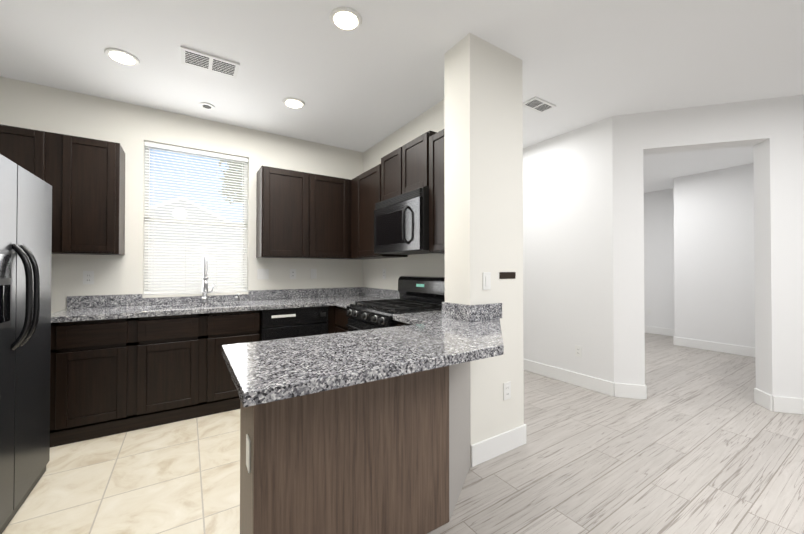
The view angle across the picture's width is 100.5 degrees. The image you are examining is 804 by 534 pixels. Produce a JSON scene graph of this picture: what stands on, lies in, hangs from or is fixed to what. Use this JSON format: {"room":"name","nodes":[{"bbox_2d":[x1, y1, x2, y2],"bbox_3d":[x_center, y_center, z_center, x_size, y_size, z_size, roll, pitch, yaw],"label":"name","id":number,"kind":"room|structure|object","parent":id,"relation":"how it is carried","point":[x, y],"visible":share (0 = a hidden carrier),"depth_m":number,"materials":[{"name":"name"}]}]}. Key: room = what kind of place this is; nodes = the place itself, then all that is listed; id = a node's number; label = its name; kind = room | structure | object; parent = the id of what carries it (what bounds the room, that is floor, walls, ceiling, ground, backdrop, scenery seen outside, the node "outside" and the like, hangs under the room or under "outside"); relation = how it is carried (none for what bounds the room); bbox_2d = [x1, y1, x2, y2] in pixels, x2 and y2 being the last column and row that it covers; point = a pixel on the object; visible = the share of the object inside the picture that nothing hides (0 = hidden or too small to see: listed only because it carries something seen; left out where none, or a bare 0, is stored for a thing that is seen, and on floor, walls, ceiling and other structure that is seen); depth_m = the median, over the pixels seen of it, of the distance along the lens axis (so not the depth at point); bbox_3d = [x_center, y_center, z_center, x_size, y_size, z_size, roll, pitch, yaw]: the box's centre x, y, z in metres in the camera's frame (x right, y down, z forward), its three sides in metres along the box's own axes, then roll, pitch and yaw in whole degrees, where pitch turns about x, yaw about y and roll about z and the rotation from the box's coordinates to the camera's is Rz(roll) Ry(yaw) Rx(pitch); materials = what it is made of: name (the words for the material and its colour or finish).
{"room":"kitchen","nodes":[
{"label":"kitchen","id":0,"kind":"room"},
{"bbox_2d":[2,409,239,533],"bbox_3d":[-1.250,1.261,2.250,3.470,0.004,2.615,0,-1,-33],"label":"tile floor","id":1,"kind":"structure","parent":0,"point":[181,477],"depth_m":1.92,"materials":[{"name":"beige tile"}]},
{"bbox_2d":[0,154,51,533],"bbox_3d":[-2.251,0.373,1.492,0.895,1.756,0.900,0,-1,-33],"label":"refrigerator","id":2,"kind":"object","parent":1,"relation":"on","point":[25,262],"visible":1,"depth_m":1.70,"materials":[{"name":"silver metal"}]},
{"bbox_2d":[50,317,141,446],"bbox_3d":[-2.405,0.829,2.689,0.518,0.868,0.630,0,-1,-33],"label":"base cabinet","id":3,"kind":"object","parent":1,"relation":"on","point":[108,377],"depth_m":2.44,"materials":[{"name":"brown wood"}]},
{"bbox_2d":[142,313,209,428],"bbox_3d":[-2.027,0.831,2.932,0.549,0.868,0.630,0,-1,-33],"label":"base cabinet","id":4,"kind":"object","parent":1,"relation":"on","point":[176,350],"depth_m":2.70,"materials":[{"name":"brown wood"}]},
{"bbox_2d":[210,310,260,414],"bbox_3d":[-1.659,0.833,3.169,0.498,0.868,0.630,0,-1,-33],"label":"base cabinet","id":5,"kind":"object","parent":1,"relation":"on","point":[226,328],"depth_m":2.89,"materials":[{"name":"brown wood"}]},
{"bbox_2d":[261,306,327,340],"bbox_3d":[-1.165,0.834,3.452,0.628,0.860,0.632,0,-1,-33],"label":"dishwasher","id":6,"kind":"object","parent":1,"relation":"on","point":[290,322],"visible":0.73,"depth_m":3.19,"materials":[{"name":"black metal"}]},
{"bbox_2d":[327,306,334,333],"bbox_3d":[-0.627,0.840,3.846,0.696,0.868,0.608,0,-1,-33],"label":"base cabinet","id":7,"kind":"object","parent":1,"relation":"on","point":[331,309],"depth_m":3.43,"materials":[{"name":"brown wood"}]},
{"bbox_2d":[51,287,503,406],"bbox_3d":[-0.867,0.415,2.328,2.748,0.336,2.908,0,-1,-33],"label":"countertop","id":8,"kind":"structure","parent":7,"relation":"on","point":[267,371],"depth_m":1.52,"materials":[{"name":"stone"}]},
{"bbox_2d":[201,255,238,302],"bbox_3d":[-1.760,0.126,3.269,0.336,0.462,0.251,0,-1,-33],"label":"faucet","id":9,"kind":"object","parent":8,"relation":"on","point":[204,298],"visible":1,"depth_m":3.13,"materials":[{"name":"silver metal"}]},
{"bbox_2d":[335,306,350,332],"bbox_3d":[-0.319,0.836,3.430,0.628,0.868,0.426,0,-1,-33],"label":"base cabinet","id":10,"kind":"object","parent":1,"relation":"on","point":[338,317],"depth_m":3.30,"materials":[{"name":"brown wood"}]},
{"bbox_2d":[240,362,470,533],"bbox_3d":[-0.062,0.819,1.657,1.313,0.868,0.345,0,-1,-33],"label":"base cabinet","id":11,"kind":"object","parent":1,"relation":"on","point":[391,455],"visible":0.62,"depth_m":1.39,"materials":[{"name":"brown wood"}]},
{"bbox_2d":[346,276,444,331],"bbox_3d":[-0.035,0.671,2.905,0.720,1.155,0.757,0,-1,-33],"label":"range","id":12,"kind":"object","parent":1,"relation":"on","point":[421,293],"visible":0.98,"depth_m":2.86,"materials":[{"name":"black metal"}]},
{"bbox_2d":[396,321,410,325],"bbox_3d":[0.289,0.827,2.486,0.628,0.868,0.282,0,-1,-33],"label":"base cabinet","id":13,"kind":"object","parent":1,"relation":"on","point":[398,323],"depth_m":2.40,"materials":[{"name":"brown wood"}]},
{"bbox_2d":[0,76,362,313],"bbox_3d":[-1.995,-0.101,3.421,3.710,2.750,0.140,0,-1,-33],"label":"wall","id":14,"kind":"structure","parent":0,"point":[130,128],"depth_m":3.08,"materials":[{"name":"white paint"}]},
{"bbox_2d":[0,124,124,254],"bbox_3d":[-2.868,-0.561,2.585,1.088,0.918,0.325,0,-1,-33],"label":"upper cabinet","id":15,"kind":"object","parent":14,"relation":"attached to","point":[83,177],"visible":0.73,"depth_m":2.62,"materials":[{"name":"brown wood"}]},
{"bbox_2d":[83,271,93,283],"bbox_3d":[-2.699,0.099,2.878,0.070,0.115,0.007,0,-1,-33],"label":"electrical outlet","id":16,"kind":"object","parent":14,"relation":"attached to","point":[88,277],"visible":1,"depth_m":2.88,"materials":[{"name":"white plastic"}]},
{"bbox_2d":[143,148,247,295],"bbox_3d":[-2.058,-0.436,3.397,0.895,1.460,0.159,0,-1,-33],"label":"window","id":17,"kind":"structure","parent":14,"relation":"in","point":[194,218],"depth_m":3.42,"materials":[{"name":"white"}]},
{"bbox_2d":[143,141,247,293],"bbox_3d":[-2.038,-0.450,3.367,0.887,1.430,0.050,0,-1,-33],"label":"window blinds","id":18,"kind":"object","parent":17,"relation":"attached to","point":[184,150],"visible":0.85,"depth_m":3.33,"materials":[{"name":"white plastic"}]},
{"bbox_2d":[257,269,268,278],"bbox_3d":[-1.513,0.086,3.641,0.115,0.115,0.008,0,-1,-33],"label":"light switch","id":19,"kind":"object","parent":14,"relation":"attached to","point":[262,273],"visible":1,"depth_m":3.64,"materials":[{"name":"white plastic"}]},
{"bbox_2d":[256,166,315,258],"bbox_3d":[-1.257,-0.551,3.622,0.543,0.918,0.325,0,-1,-33],"label":"upper cabinet","id":20,"kind":"object","parent":14,"relation":"attached to","point":[299,214],"depth_m":3.49,"materials":[{"name":"brown wood"}]},
{"bbox_2d":[290,269,295,278],"bbox_3d":[-1.245,0.088,3.815,0.070,0.115,0.007,0,-1,-33],"label":"electrical outlet","id":21,"kind":"object","parent":14,"relation":"attached to","point":[292,273],"visible":1,"depth_m":3.81,"materials":[{"name":"white plastic"}]},
{"bbox_2d":[311,269,316,278],"bbox_3d":[-1.042,0.089,3.944,0.070,0.115,0.008,0,-1,-33],"label":"electrical outlet","id":22,"kind":"object","parent":14,"relation":"attached to","point":[313,273],"visible":1,"depth_m":3.94,"materials":[{"name":"white plastic"}]},
{"bbox_2d":[316,174,343,258],"bbox_3d":[-0.922,-0.549,3.838,0.528,0.918,0.325,0,-1,-33],"label":"upper cabinet","id":23,"kind":"object","parent":14,"relation":"attached to","point":[329,190],"depth_m":3.73,"materials":[{"name":"brown wood"}]},
{"bbox_2d":[0,0,803,192],"bbox_3d":[1.520,-1.544,1.512,13.500,0.100,9.000,0,-1,-33],"label":"ceiling","id":24,"kind":"structure","parent":0,"point":[375,77],"depth_m":2.37,"materials":[{"name":"white paint"}]},
{"bbox_2d":[104,48,139,65],"bbox_3d":[-1.983,-1.480,2.372,0.196,0.012,0.196,0,-1,-33],"label":"recessed light","id":25,"kind":"object","parent":24,"relation":"in","point":[120,56],"visible":0.96,"depth_m":2.36,"materials":[{"name":"white"}]},
{"bbox_2d":[199,102,214,109],"bbox_3d":[-1.800,-1.474,3.085,0.130,0.009,0.130,0,-1,-33],"label":"recessed light","id":26,"kind":"object","parent":24,"relation":"in","point":[206,106],"visible":1,"depth_m":3.08,"materials":[{"name":"white"}]},
{"bbox_2d":[181,46,239,78],"bbox_3d":[-1.397,-1.478,2.440,0.360,0.012,0.210,0,-1,-33],"label":"ceiling vent","id":27,"kind":"object","parent":24,"relation":"in","point":[206,62],"visible":1,"depth_m":2.42,"materials":[{"name":"white metal"}]},
{"bbox_2d":[283,97,304,108],"bbox_3d":[-0.980,-1.473,3.030,0.196,0.012,0.196,0,-1,-33],"label":"recessed light","id":28,"kind":"object","parent":24,"relation":"in","point":[293,103],"visible":1,"depth_m":3.02,"materials":[{"name":"white"}]},
{"bbox_2d":[329,7,361,31],"bbox_3d":[-0.339,-1.483,2.016,0.196,0.012,0.196,0,-1,-33],"label":"recessed light","id":29,"kind":"object","parent":24,"relation":"in","point":[347,19],"visible":1,"depth_m":2.00,"materials":[{"name":"white"}]},
{"bbox_2d":[523,96,555,112],"bbox_3d":[1.248,-1.472,3.061,0.300,0.012,0.160,0,-1,-33],"label":"ceiling vent","id":30,"kind":"object","parent":24,"relation":"in","point":[537,104],"visible":1,"depth_m":3.05,"materials":[{"name":"white metal"}]},
{"bbox_2d":[363,99,444,289],"bbox_3d":[0.118,-0.101,3.455,0.120,2.750,2.090,0,-1,-33],"label":"wall","id":31,"kind":"structure","parent":0,"point":[431,264],"depth_m":3.53,"materials":[{"name":"white paint"}]},
{"bbox_2d":[344,164,407,259],"bbox_3d":[-0.306,-0.551,3.632,0.401,0.918,0.728,0,-1,-33],"label":"upper cabinet","id":32,"kind":"object","parent":31,"relation":"attached to","point":[361,193],"depth_m":3.63,"materials":[{"name":"brown wood"}]},
{"bbox_2d":[383,269,385,278],"bbox_3d":[-0.204,0.088,3.835,0.007,0.115,0.070,0,-1,-33],"label":"outlet","id":33,"kind":"object","parent":31,"relation":"attached to","point":[384,273],"visible":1,"depth_m":3.83,"materials":[{"name":"white plastic"}]},
{"bbox_2d":[380,150,395,201],"bbox_3d":[0.044,-0.839,3.162,0.325,0.451,0.443,0,-1,-33],"label":"upper cabinet","id":34,"kind":"object","parent":31,"relation":"attached to","point":[388,162],"depth_m":3.14,"materials":[{"name":"brown wood"}]},
{"bbox_2d":[396,131,431,195],"bbox_3d":[0.219,-0.842,2.890,0.325,0.451,0.442,0,-1,-33],"label":"upper cabinet","id":35,"kind":"object","parent":31,"relation":"attached to","point":[411,158],"depth_m":2.80,"materials":[{"name":"brown wood"}]},
{"bbox_2d":[374,187,429,254],"bbox_3d":[0.075,-0.366,2.986,0.458,0.492,0.761,0,-1,-33],"label":"microwave","id":36,"kind":"object","parent":35,"relation":"attached to","point":[401,224],"visible":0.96,"depth_m":2.78,"materials":[{"name":"silver metal"}]},
{"bbox_2d":[428,129,444,253],"bbox_3d":[0.416,-0.561,2.582,0.325,0.918,0.282,0,-1,-33],"label":"upper cabinet","id":37,"kind":"object","parent":31,"relation":"attached to","point":[435,139],"depth_m":2.54,"materials":[{"name":"brown wood"}]},
{"bbox_2d":[444,33,523,466],"bbox_3d":[0.583,-0.111,2.364,0.520,2.750,0.250,0,-1,-33],"label":"column","id":38,"kind":"structure","parent":0,"point":[483,137],"depth_m":2.24,"materials":[{"name":"white paint"}]},
{"bbox_2d":[483,272,490,289],"bbox_3d":[0.556,0.097,2.190,0.070,0.115,0.008,0,-1,-33],"label":"light switch","id":39,"kind":"object","parent":38,"relation":"attached to","point":[486,280],"visible":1,"depth_m":2.19,"materials":[{"name":"white plastic"}]},
{"bbox_2d":[503,381,510,399],"bbox_3d":[0.720,0.853,2.289,0.070,0.115,0.007,0,-1,-33],"label":"outlet","id":40,"kind":"object","parent":38,"relation":"attached to","point":[506,390],"visible":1,"depth_m":2.29,"materials":[{"name":"white plastic"}]},
{"bbox_2d":[500,272,515,278],"bbox_3d":[0.728,0.063,2.303,0.160,0.045,0.006,0,-1,-33],"label":"thermostat","id":41,"kind":"object","parent":38,"relation":"attached to","point":[507,275],"depth_m":2.30,"materials":[{"name":"black plastic"}]},
{"bbox_2d":[523,117,613,381],"bbox_3d":[1.352,-0.091,4.512,0.120,2.750,2.850,0,-1,-33],"label":"wall","id":42,"kind":"structure","parent":0,"point":[568,303],"depth_m":3.65,"materials":[{"name":"white paint"}]},
{"bbox_2d":[575,345,581,356],"bbox_3d":[1.880,0.905,3.564,0.007,0.115,0.070,0,-1,-33],"label":"outlet","id":43,"kind":"object","parent":42,"relation":"attached to","point":[578,351],"visible":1,"depth_m":3.56,"materials":[{"name":"white plastic"}]},
{"bbox_2d":[427,333,803,533],"bbox_3d":[1.520,1.280,1.485,13.500,0.050,9.000,0,-1,-33],"label":"floor","id":44,"kind":"structure","parent":0,"point":[698,441],"depth_m":2.15,"materials":[{"name":"grey wood"}]},
{"bbox_2d":[471,424,525,466],"bbox_3d":[0.650,1.195,2.238,0.510,0.135,0.015,0,-1,-33],"label":"baseboard","id":45,"kind":"structure","parent":44,"relation":"on","point":[494,446],"depth_m":2.22,"materials":[{"name":"white"}]},
{"bbox_2d":[644,188,674,328],"bbox_3d":[4.913,-0.072,6.500,0.120,2.750,4.260,0,-1,-33],"label":"wall","id":46,"kind":"structure","parent":0,"point":[659,253],"depth_m":6.38,"materials":[{"name":"white paint"}]},
{"bbox_2d":[645,326,674,335],"bbox_3d":[4.572,1.240,6.893,0.014,0.135,2.251,0,-1,-33],"label":"baseboard","id":47,"kind":"structure","parent":46,"relation":"attached to","point":[648,329],"depth_m":6.37,"materials":[{"name":"white"}]},
{"bbox_2d":[612,95,803,410],"bbox_3d":[2.797,-0.104,3.174,1.450,2.750,0.200,0,-1,16],"label":"wall","id":48,"kind":"structure","parent":0,"point":[770,131],"depth_m":3.04,"materials":[{"name":"white paint"}]},
{"bbox_2d":[523,359,638,398],"bbox_3d":[1.364,1.216,4.386,0.044,0.135,3.053,0,-1,-33],"label":"baseboard","id":49,"kind":"structure","parent":48,"relation":"attached to","point":[622,390],"depth_m":3.50,"materials":[{"name":"white"}]},
{"bbox_2d":[627,384,646,399],"bbox_3d":[2.280,1.205,3.279,0.299,0.135,0.203,0,-1,-33],"label":"baseboard","id":50,"kind":"structure","parent":48,"relation":"attached to","point":[642,388],"depth_m":3.19,"materials":[{"name":"white wood"}]},
{"bbox_2d":[754,388,803,414],"bbox_3d":[3.310,1.202,2.958,0.162,0.135,0.297,0,-1,-33],"label":"baseboard","id":51,"kind":"structure","parent":48,"relation":"attached to","point":[780,404],"depth_m":2.90,"materials":[{"name":"white wood"}]},
{"bbox_2d":[674,163,754,347],"bbox_3d":[5.252,-0.085,5.096,0.830,2.750,1.530,0,-1,-33],"label":"wall","id":52,"kind":"structure","parent":0,"point":[714,284],"depth_m":5.08,"materials":[{"name":"white paint"}]},
{"bbox_2d":[671,334,754,356],"bbox_3d":[4.894,1.220,4.860,0.014,0.135,1.544,0,-1,-33],"label":"baseboard","id":53,"kind":"structure","parent":52,"relation":"attached to","point":[693,343],"depth_m":5.07,"materials":[{"name":"white wood"}]},
{"bbox_2d":[803,95,803,130],"bbox_3d":[5.267,-0.095,4.112,4.370,2.750,0.130,0,-1,-33],"label":"wall","id":54,"kind":"structure","parent":0,"point":[803,112],"depth_m":2.89,"materials":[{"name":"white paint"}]}
]}

